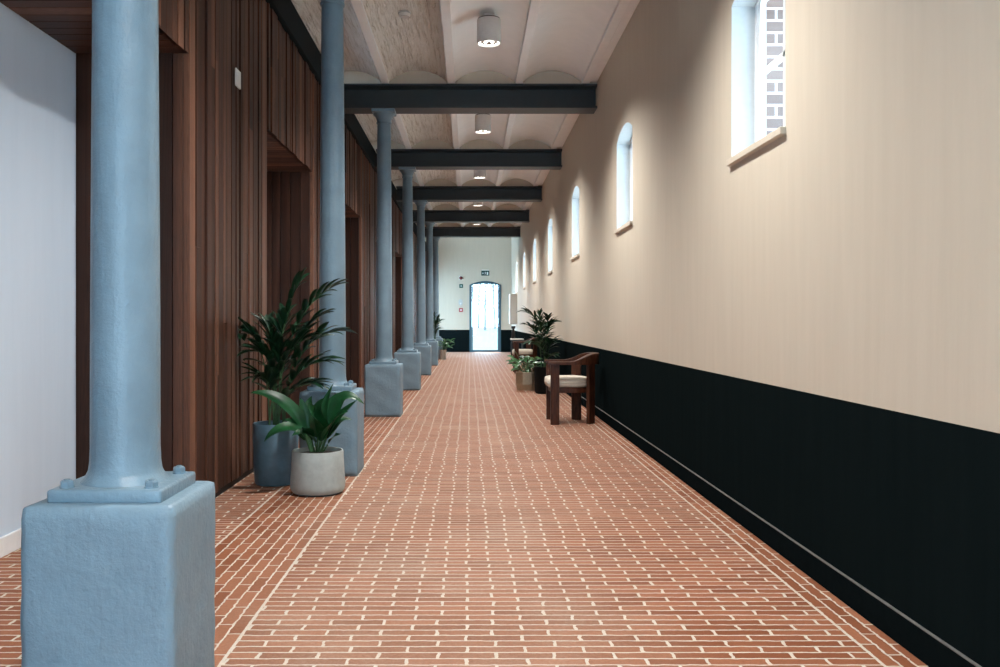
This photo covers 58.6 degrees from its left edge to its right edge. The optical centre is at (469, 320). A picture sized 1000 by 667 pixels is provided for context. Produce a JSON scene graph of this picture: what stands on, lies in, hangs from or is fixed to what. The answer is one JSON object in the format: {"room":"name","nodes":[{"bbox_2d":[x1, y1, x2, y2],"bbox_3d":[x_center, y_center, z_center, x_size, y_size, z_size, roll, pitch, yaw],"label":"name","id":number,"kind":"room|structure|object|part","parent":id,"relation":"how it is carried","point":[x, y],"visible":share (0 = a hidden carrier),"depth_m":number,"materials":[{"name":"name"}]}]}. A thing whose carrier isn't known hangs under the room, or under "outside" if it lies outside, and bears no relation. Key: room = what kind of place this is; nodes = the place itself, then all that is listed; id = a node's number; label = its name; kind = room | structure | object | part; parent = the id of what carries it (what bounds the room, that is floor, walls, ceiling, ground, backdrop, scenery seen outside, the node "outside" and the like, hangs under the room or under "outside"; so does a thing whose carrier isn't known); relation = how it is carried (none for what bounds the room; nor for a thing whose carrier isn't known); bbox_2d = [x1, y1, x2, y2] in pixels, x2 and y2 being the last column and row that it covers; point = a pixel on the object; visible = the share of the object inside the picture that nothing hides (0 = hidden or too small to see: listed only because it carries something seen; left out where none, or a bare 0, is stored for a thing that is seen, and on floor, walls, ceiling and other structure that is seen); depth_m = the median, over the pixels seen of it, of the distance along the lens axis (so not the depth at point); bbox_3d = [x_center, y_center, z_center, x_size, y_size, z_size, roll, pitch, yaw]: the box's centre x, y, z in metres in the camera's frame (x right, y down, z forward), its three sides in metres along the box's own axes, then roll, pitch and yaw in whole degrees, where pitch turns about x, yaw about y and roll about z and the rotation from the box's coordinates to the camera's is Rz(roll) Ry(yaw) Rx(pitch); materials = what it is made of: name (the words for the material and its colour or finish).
{"room":"building corridor","nodes":[
{"label":"building corridor","id":0,"kind":"room"},
{"bbox_2d":[0,3,75,536],"bbox_3d":[-2.240,-0.750,14.600,0.100,3.700,34.000,0,0,0],"label":"wall","id":1,"kind":"structure","parent":0,"point":[38,72],"depth_m":4.46,"materials":[{"name":"white paint"}]},
{"bbox_2d":[0,528,20,557],"bbox_3d":[-2.183,1.054,12.750,0.014,0.093,30.300,0,0,0],"label":"baseboard","id":2,"kind":"structure","parent":1,"relation":"attached to","point":[10,542],"depth_m":4.21,"materials":[{"name":"white paint"}]},
{"bbox_2d":[0,0,425,497],"bbox_3d":[-1.873,-0.680,14.601,0.634,3.560,33.997,0,0,0],"label":"wall","id":3,"kind":"structure","parent":0,"point":[240,168],"depth_m":5.71,"materials":[{"name":"brown wood"}]},
{"bbox_2d":[235,68,240,88],"bbox_3d":[-1.550,-1.620,5.950,0.016,0.116,0.116,0,0,0],"label":"wall plate","id":4,"kind":"object","parent":3,"relation":"attached to","point":[237,72],"visible":1,"depth_m":5.93,"materials":[{"name":"white plastic"}]},
{"bbox_2d":[265,0,425,250],"bbox_3d":[-1.643,-2.601,14.547,0.235,0.274,33.885,0,0,0],"label":"beam","id":5,"kind":"structure","parent":3,"relation":"on","point":[287,14],"depth_m":8.55,"materials":[{"name":"black metal"}]},
{"bbox_2d":[252,420,298,486],"bbox_3d":[-1.315,0.894,6.030,0.310,0.412,0.310,0,0,0],"label":"pot","id":6,"kind":"object","parent":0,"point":[272,457],"depth_m":5.90,"materials":[{"name":"blue ceramic"}]},
{"bbox_2d":[0,352,928,666],"bbox_3d":[-0.340,1.160,14.610,4.500,0.120,34.820,0,0,0],"label":"floor","id":7,"kind":"structure","parent":0,"point":[475,529],"depth_m":3.96,"materials":[{"name":"brick"}]},
{"bbox_2d":[20,0,214,666],"bbox_3d":[-1.006,-0.680,2.600,0.420,3.560,0.420,0,0,0],"label":"column","id":8,"kind":"structure","parent":7,"relation":"on","point":[118,558],"depth_m":2.51,"materials":[{"name":"blue metal"}]},
{"bbox_3d":[-1.006,0.484,2.600,0.316,0.040,0.316,0,0,0],"label":"plate","id":9,"kind":"part","parent":8,"relation":"part of","materials":[{"name":"blue paint"}]},
{"bbox_2d":[237,267,357,486],"bbox_3d":[-1.158,0.367,6.038,0.802,1.466,0.464,0,0,0],"label":"potted palm","id":10,"kind":"object","parent":7,"relation":"on","point":[272,457],"visible":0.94,"depth_m":5.96,"materials":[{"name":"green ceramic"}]},
{"bbox_2d":[251,384,363,496],"bbox_3d":[-1.037,0.753,5.675,0.714,0.694,0.399,0,0,0],"label":"potted plant","id":11,"kind":"object","parent":7,"relation":"on","point":[317,470],"visible":1,"depth_m":5.61,"materials":[{"name":"green plant"}]},
{"bbox_3d":[-0.975,0.959,5.700,0.348,0.267,0.348,0,0,0],"label":"pot","id":12,"kind":"part","parent":11,"relation":"part of","materials":[{"name":"grey concrete"}]},
{"bbox_2d":[299,0,363,475],"bbox_3d":[-1.006,-0.680,6.510,0.420,3.560,0.420,0,0,0],"label":"column","id":13,"kind":"structure","parent":7,"relation":"on","point":[350,439],"depth_m":6.43,"materials":[{"name":"blue paint"}]},
{"bbox_3d":[-1.006,0.484,6.510,0.316,0.040,0.316,0,0,0],"label":"plate","id":14,"kind":"part","parent":13,"relation":"part of","materials":[{"name":"blue paint"}]},
{"bbox_2d":[364,108,402,416],"bbox_3d":[-1.006,-0.680,10.420,0.420,3.560,0.420,0,0,0],"label":"column","id":15,"kind":"structure","parent":7,"relation":"on","point":[383,375],"depth_m":10.33,"materials":[{"name":"blue metal"}]},
{"bbox_3d":[-1.006,0.484,10.420,0.316,0.040,0.316,0,0,0],"label":"plate","id":16,"kind":"part","parent":15,"relation":"part of","materials":[{"name":"blue paint"}]},
{"bbox_2d":[344,84,596,113],"bbox_3d":[-0.015,-2.600,10.420,2.970,0.280,0.300,0,0,0],"label":"cross beam","id":17,"kind":"structure","parent":15,"relation":"on","point":[358,98],"depth_m":10.41,"materials":[{"name":"metal"}]},
{"bbox_2d":[394,167,420,389],"bbox_3d":[-1.006,-0.680,14.330,0.420,3.560,0.420,0,0,0],"label":"column","id":18,"kind":"structure","parent":7,"relation":"on","point":[407,354],"depth_m":14.25,"materials":[{"name":"blue metal"}]},
{"bbox_3d":[-1.006,0.484,14.330,0.316,0.040,0.316,0,0,0],"label":"plate","id":19,"kind":"part","parent":18,"relation":"part of","materials":[{"name":"blue paint"}]},
{"bbox_2d":[376,149,561,169],"bbox_3d":[-0.015,-2.600,14.330,2.970,0.280,0.300,0,0,0],"label":"cross beam","id":20,"kind":"structure","parent":18,"relation":"on","point":[422,159],"depth_m":14.31,"materials":[{"name":"metal"}]},
{"bbox_2d":[414,200,431,374],"bbox_3d":[-1.006,-0.680,18.240,0.420,3.560,0.420,0,0,0],"label":"column","id":21,"kind":"structure","parent":7,"relation":"on","point":[420,344],"depth_m":18.16,"materials":[{"name":"blue metal"}]},
{"bbox_3d":[-1.006,0.484,18.240,0.316,0.040,0.316,0,0,0],"label":"plate","id":22,"kind":"part","parent":21,"relation":"part of","materials":[{"name":"blue paint"}]},
{"bbox_2d":[396,186,541,201],"bbox_3d":[-0.015,-2.600,18.240,2.970,0.280,0.300,0,0,0],"label":"cross beam","id":23,"kind":"structure","parent":21,"relation":"on","point":[429,193],"depth_m":18.23,"materials":[{"name":"metal"}]},
{"bbox_2d":[425,222,437,365],"bbox_3d":[-1.006,-0.680,22.150,0.420,3.560,0.420,0,0,0],"label":"column","id":24,"kind":"structure","parent":7,"relation":"on","point":[430,339],"depth_m":22.07,"materials":[{"name":"blue metal"}]},
{"bbox_2d":[413,210,528,222],"bbox_3d":[-0.015,-2.600,22.150,2.970,0.280,0.300,0,0,0],"label":"cross beam","id":25,"kind":"structure","parent":24,"relation":"on","point":[437,216],"depth_m":22.13,"materials":[{"name":"metal"}]},
{"bbox_2d":[433,237,442,358],"bbox_3d":[-1.006,-0.680,26.060,0.420,3.560,0.420,0,0,0],"label":"column","id":26,"kind":"structure","parent":7,"relation":"on","point":[435,239],"depth_m":25.98,"materials":[{"name":"blue metal"}]},
{"bbox_2d":[425,227,519,236],"bbox_3d":[-0.015,-2.600,26.060,2.970,0.280,0.300,0,0,0],"label":"cross beam","id":27,"kind":"structure","parent":26,"relation":"on","point":[437,231],"depth_m":26.05,"materials":[{"name":"metal"}]},
{"bbox_2d":[433,312,444,359],"bbox_3d":[-1.044,0.414,24.892,0.714,1.371,0.662,0,0,0],"label":"potted palm","id":28,"kind":"object","parent":7,"relation":"on","point":[436,322],"visible":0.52,"depth_m":24.86,"materials":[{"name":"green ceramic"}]},
{"bbox_2d":[438,338,454,359],"bbox_3d":[-0.730,0.797,25.383,0.637,0.606,0.619,0,0,0],"label":"potted plant","id":29,"kind":"object","parent":7,"relation":"on","point":[442,353],"visible":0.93,"depth_m":25.35,"materials":[{"name":"green plant"}]},
{"bbox_3d":[-0.775,0.960,25.420,0.200,0.280,0.200,0,0,0],"label":"pot","id":30,"kind":"part","parent":29,"relation":"part of","materials":[{"name":"beige ceramic"}]},
{"bbox_2d":[510,338,523,362],"bbox_3d":[1.245,0.782,23.600,0.340,0.635,0.400,0,0,0],"label":"side table","id":31,"kind":"object","parent":7,"relation":"on","point":[511,339],"visible":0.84,"depth_m":23.41,"materials":[{"name":"white plastic"}]},
{"bbox_2d":[511,326,515,338],"bbox_3d":[1.150,0.300,23.600,0.116,0.330,0.116,0,0,0],"label":"table lamp","id":32,"kind":"object","parent":31,"relation":"on","point":[512,327],"visible":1,"depth_m":23.56,"materials":[{"name":"black metal"}]},
{"bbox_2d":[505,350,543,390],"bbox_3d":[0.859,0.783,14.172,0.580,0.633,0.641,0,0,-26],"label":"potted plant","id":33,"kind":"object","parent":7,"relation":"on","point":[524,378],"visible":0.98,"depth_m":14.07,"materials":[{"name":"green plant"}]},
{"bbox_3d":[0.905,0.955,14.200,0.347,0.290,0.347,0,0,0],"label":"planter","id":34,"kind":"part","parent":33,"relation":"part of","materials":[{"name":"beige ceramic"}]},
{"bbox_2d":[512,337,539,373],"bbox_3d":[1.192,0.724,18.900,0.581,0.753,0.593,0,0,0],"label":"armchair","id":35,"kind":"object","parent":7,"relation":"on","point":[528,351],"visible":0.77,"depth_m":18.68,"materials":[{"name":"brown wood"}]},
{"bbox_3d":[0.975,0.780,18.638,0.092,0.640,0.040,0,0,0],"label":"leg","id":36,"kind":"part","parent":35,"relation":"part of","materials":[{"name":"brown wood"}]},
{"bbox_2d":[512,349,532,354],"bbox_3d":[1.145,0.651,18.900,0.480,0.114,0.464,0,0,0],"label":"cushion","id":37,"kind":"object","parent":35,"relation":"on","point":[519,351],"depth_m":18.68,"materials":[{"name":"fabric"}]},
{"bbox_3d":[1.196,0.406,18.900,0.572,0.117,0.593,0,0,0],"label":"rail","id":38,"kind":"part","parent":35,"relation":"part of","materials":[{"name":"brown wood"}]},
{"bbox_3d":[1.263,0.775,19.141,0.105,0.650,0.040,0,0,19],"label":"leg","id":39,"kind":"part","parent":35,"relation":"part of","materials":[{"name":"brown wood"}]},
{"bbox_3d":[1.367,0.775,18.726,0.040,0.650,0.105,0,0,43],"label":"leg","id":40,"kind":"part","parent":35,"relation":"part of","materials":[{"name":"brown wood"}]},
{"bbox_2d":[534,366,545,393],"bbox_3d":[1.130,0.897,13.550,0.320,0.405,0.320,0,0,0],"label":"pot","id":41,"kind":"object","parent":7,"relation":"on","point":[539,371],"depth_m":13.42,"materials":[{"name":"black ceramic"}]},
{"bbox_2d":[518,305,562,393],"bbox_3d":[1.045,0.428,13.592,0.715,1.344,0.832,0,0,-16],"label":"potted palm","id":42,"kind":"object","parent":7,"relation":"on","point":[539,371],"visible":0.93,"depth_m":13.44,"materials":[{"name":"plant"}]},
{"bbox_2d":[544,352,598,424],"bbox_3d":[1.117,0.724,9.700,0.581,0.753,0.593,0,0,0],"label":"armchair","id":43,"kind":"object","parent":7,"relation":"on","point":[575,384],"visible":1,"depth_m":9.49,"materials":[{"name":"brown wood"}]},
{"bbox_3d":[0.900,0.780,9.962,0.092,0.640,0.040,0,0,0],"label":"leg","id":44,"kind":"part","parent":43,"relation":"part of","materials":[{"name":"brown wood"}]},
{"bbox_3d":[0.900,0.780,9.438,0.092,0.640,0.040,0,0,0],"label":"leg","id":45,"kind":"part","parent":43,"relation":"part of","materials":[{"name":"brown wood"}]},
{"bbox_2d":[544,375,585,386],"bbox_3d":[1.070,0.651,9.700,0.480,0.114,0.464,0,0,0],"label":"cushion","id":46,"kind":"object","parent":43,"relation":"on","point":[564,380],"depth_m":9.48,"materials":[{"name":"fabric"}]},
{"bbox_3d":[1.095,0.737,9.700,0.450,0.057,0.472,0,0,0],"label":"seat frame","id":47,"kind":"part","parent":43,"relation":"part of","materials":[{"name":"brown wood"}]},
{"bbox_3d":[1.121,0.406,9.700,0.572,0.117,0.593,0,0,0],"label":"rail","id":48,"kind":"part","parent":43,"relation":"part of","materials":[{"name":"brown wood"}]},
{"bbox_3d":[1.188,0.775,9.941,0.105,0.650,0.040,0,0,19],"label":"leg","id":49,"kind":"part","parent":43,"relation":"part of","materials":[{"name":"brown wood"}]},
{"bbox_3d":[1.292,0.775,9.526,0.040,0.650,0.105,0,0,43],"label":"leg","id":50,"kind":"part","parent":43,"relation":"part of","materials":[{"name":"brown wood"}]},
{"bbox_2d":[291,0,639,226],"bbox_3d":[-0.340,-2.941,14.800,4.500,0.398,34.400,0,0,0],"label":"ceiling","id":51,"kind":"structure","parent":0,"point":[543,41],"depth_m":9.57,"materials":[{"name":"paint"}]},
{"bbox_2d":[398,10,410,18],"bbox_3d":[-0.615,-2.873,8.350,0.120,0.050,0.120,0,0,0],"label":"smoke detector","id":52,"kind":"object","parent":51,"relation":"attached to","point":[404,14],"visible":1,"depth_m":8.31,"materials":[{"name":"white plastic"}]},
{"bbox_2d":[473,202,482,205],"bbox_3d":[0.178,-2.739,20.080,0.224,0.277,0.224,0,0,0],"label":"ceiling lamp","id":53,"kind":"object","parent":51,"relation":"attached to","point":[474,203],"visible":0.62,"depth_m":20.00,"materials":[{"name":"white"}]},
{"bbox_2d":[474,170,485,178],"bbox_3d":[0.178,-2.739,16.170,0.224,0.277,0.224,0,0,0],"label":"ceiling lamp","id":54,"kind":"object","parent":51,"relation":"attached to","point":[478,174],"visible":0.7,"depth_m":16.08,"materials":[{"name":"white"}]},
{"bbox_2d":[475,114,490,133],"bbox_3d":[0.178,-2.739,12.260,0.224,0.277,0.224,0,0,0],"label":"ceiling lamp","id":55,"kind":"object","parent":51,"relation":"attached to","point":[482,121],"visible":0.94,"depth_m":12.17,"materials":[{"name":"white metal"}]},
{"bbox_2d":[477,13,500,46],"bbox_3d":[0.178,-2.739,8.350,0.224,0.277,0.224,0,0,0],"label":"ceiling lamp","id":56,"kind":"object","parent":51,"relation":"attached to","point":[488,25],"visible":1,"depth_m":8.26,"materials":[{"name":"grey metal"}]},
{"bbox_2d":[425,237,510,351],"bbox_3d":[-0.560,-1.050,31.810,4.060,4.300,0.420,0,0,0],"label":"wall","id":57,"kind":"structure","parent":0,"point":[466,257],"depth_m":31.60,"materials":[{"name":"beige paint"}]},
{"bbox_2d":[445,349,510,351],"bbox_3d":[-0.325,1.048,31.595,3.550,0.105,0.013,0,0,0],"label":"baseboard","id":58,"kind":"structure","parent":57,"relation":"attached to","point":[447,350],"depth_m":31.59,"materials":[{"name":"black paint"}]},
{"bbox_2d":[469,281,500,351],"bbox_3d":[0.540,-0.158,31.625,1.120,2.515,0.151,0,0,0],"label":"door","id":59,"kind":"structure","parent":57,"relation":"in","point":[480,282],"depth_m":31.58,"materials":[{"name":"blue paint"}]},
{"bbox_2d":[481,270,488,275],"bbox_3d":[0.543,-1.714,31.574,0.280,0.210,0.050,0,0,0],"label":"exit sign","id":60,"kind":"object","parent":57,"relation":"attached to","point":[483,272],"visible":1,"depth_m":31.57,"materials":[{"name":"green plastic"}]},
{"bbox_2d":[511,0,999,666],"bbox_3d":[1.690,-1.050,14.600,0.440,4.300,34.000,0,0,0],"label":"wall","id":61,"kind":"structure","parent":0,"point":[808,325],"depth_m":3.79,"materials":[{"name":"beige paint"}]},
{"bbox_2d":[509,294,516,323],"bbox_3d":[1.345,-0.375,28.000,0.251,0.950,0.600,0,0,0],"label":"lampshade","id":62,"kind":"object","parent":61,"relation":"attached to","point":[512,297],"visible":1,"depth_m":27.70,"materials":[{"name":"beige fabric"}]},
{"bbox_3d":[1.246,-0.375,28.000,0.016,0.938,0.590,0,0,0],"label":"cabinet door","id":63,"kind":"part","parent":62,"relation":"part of","materials":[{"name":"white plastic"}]},
{"bbox_2d":[570,254,578,260],"bbox_3d":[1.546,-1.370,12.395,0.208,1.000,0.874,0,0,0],"label":"window sill","id":64,"kind":"structure","parent":61,"relation":"in","point":[576,255],"depth_m":12.34,"materials":[{"name":"white paint"}]},
{"bbox_2d":[614,139,632,233],"bbox_3d":[1.546,-1.370,8.485,0.208,1.000,0.874,0,0,0],"label":"window","id":65,"kind":"structure","parent":61,"relation":"in","point":[628,224],"depth_m":8.87,"materials":[{"name":"white paint"}]},
{"bbox_3d":[1.522,-0.888,8.485,0.159,0.036,0.874,0,0,0],"label":"sill","id":66,"kind":"part","parent":65,"relation":"part of","materials":[{"name":"beige stone"}]},
{"bbox_3d":[1.625,-1.387,8.485,0.050,0.965,0.850,0,0,0],"label":"frame","id":67,"kind":"part","parent":65,"relation":"part of","materials":[{"name":"white paint"}]},
{"bbox_3d":[1.626,-1.392,8.485,0.032,0.906,0.782,0,0,0],"label":"sash","id":68,"kind":"part","parent":65,"relation":"part of","materials":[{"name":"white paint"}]},
{"bbox_2d":[519,357,981,666],"bbox_3d":[1.464,1.048,14.600,0.013,0.105,34.000,0,0,0],"label":"baseboard","id":69,"kind":"structure","parent":61,"relation":"attached to","point":[919,643],"depth_m":3.70,"materials":[{"name":"black paint"}]},
{"bbox_2d":[726,0,785,165],"bbox_3d":[1.546,-1.370,4.575,0.208,1.000,0.874,0,0,0],"label":"window","id":70,"kind":"structure","parent":61,"relation":"in","point":[762,140],"depth_m":4.93,"materials":[{"name":"white paint"}]},
{"bbox_3d":[1.522,-0.888,4.575,0.159,0.036,0.874,0,0,0],"label":"sill","id":71,"kind":"part","parent":70,"relation":"part of","materials":[{"name":"beige tile"}]},
{"bbox_3d":[1.625,-1.387,4.575,0.050,0.965,0.850,0,0,0],"label":"frame","id":72,"kind":"part","parent":70,"relation":"part of","materials":[{"name":"white paint"}]},
{"bbox_3d":[1.626,-1.392,4.575,0.032,0.906,0.782,0,0,0],"label":"sash","id":73,"kind":"part","parent":70,"relation":"part of","materials":[{"name":"white paint"}]},
{"label":"outside","id":74,"kind":"structure","parent":0,"visible":0},
{"bbox_2d":[473,327,497,349],"bbox_3d":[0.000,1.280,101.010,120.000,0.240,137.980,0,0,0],"label":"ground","id":75,"kind":"structure","parent":74,"point":[487,339],"depth_m":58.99,"materials":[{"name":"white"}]},
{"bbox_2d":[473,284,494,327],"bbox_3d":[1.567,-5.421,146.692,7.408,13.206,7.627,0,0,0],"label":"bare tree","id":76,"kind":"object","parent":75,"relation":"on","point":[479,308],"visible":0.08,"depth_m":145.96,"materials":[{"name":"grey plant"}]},
{"bbox_2d":[473,284,495,329],"bbox_3d":[1.627,-3.803,111.714,6.868,9.969,6.959,0,0,0],"label":"bare tree","id":77,"kind":"object","parent":75,"relation":"on","point":[484,298],"visible":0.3,"depth_m":111.83,"materials":[{"name":"grey plant"}]},
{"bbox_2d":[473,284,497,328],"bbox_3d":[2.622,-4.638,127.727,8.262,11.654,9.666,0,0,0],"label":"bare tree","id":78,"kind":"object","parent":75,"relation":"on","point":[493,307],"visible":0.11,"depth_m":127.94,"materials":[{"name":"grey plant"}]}
]}

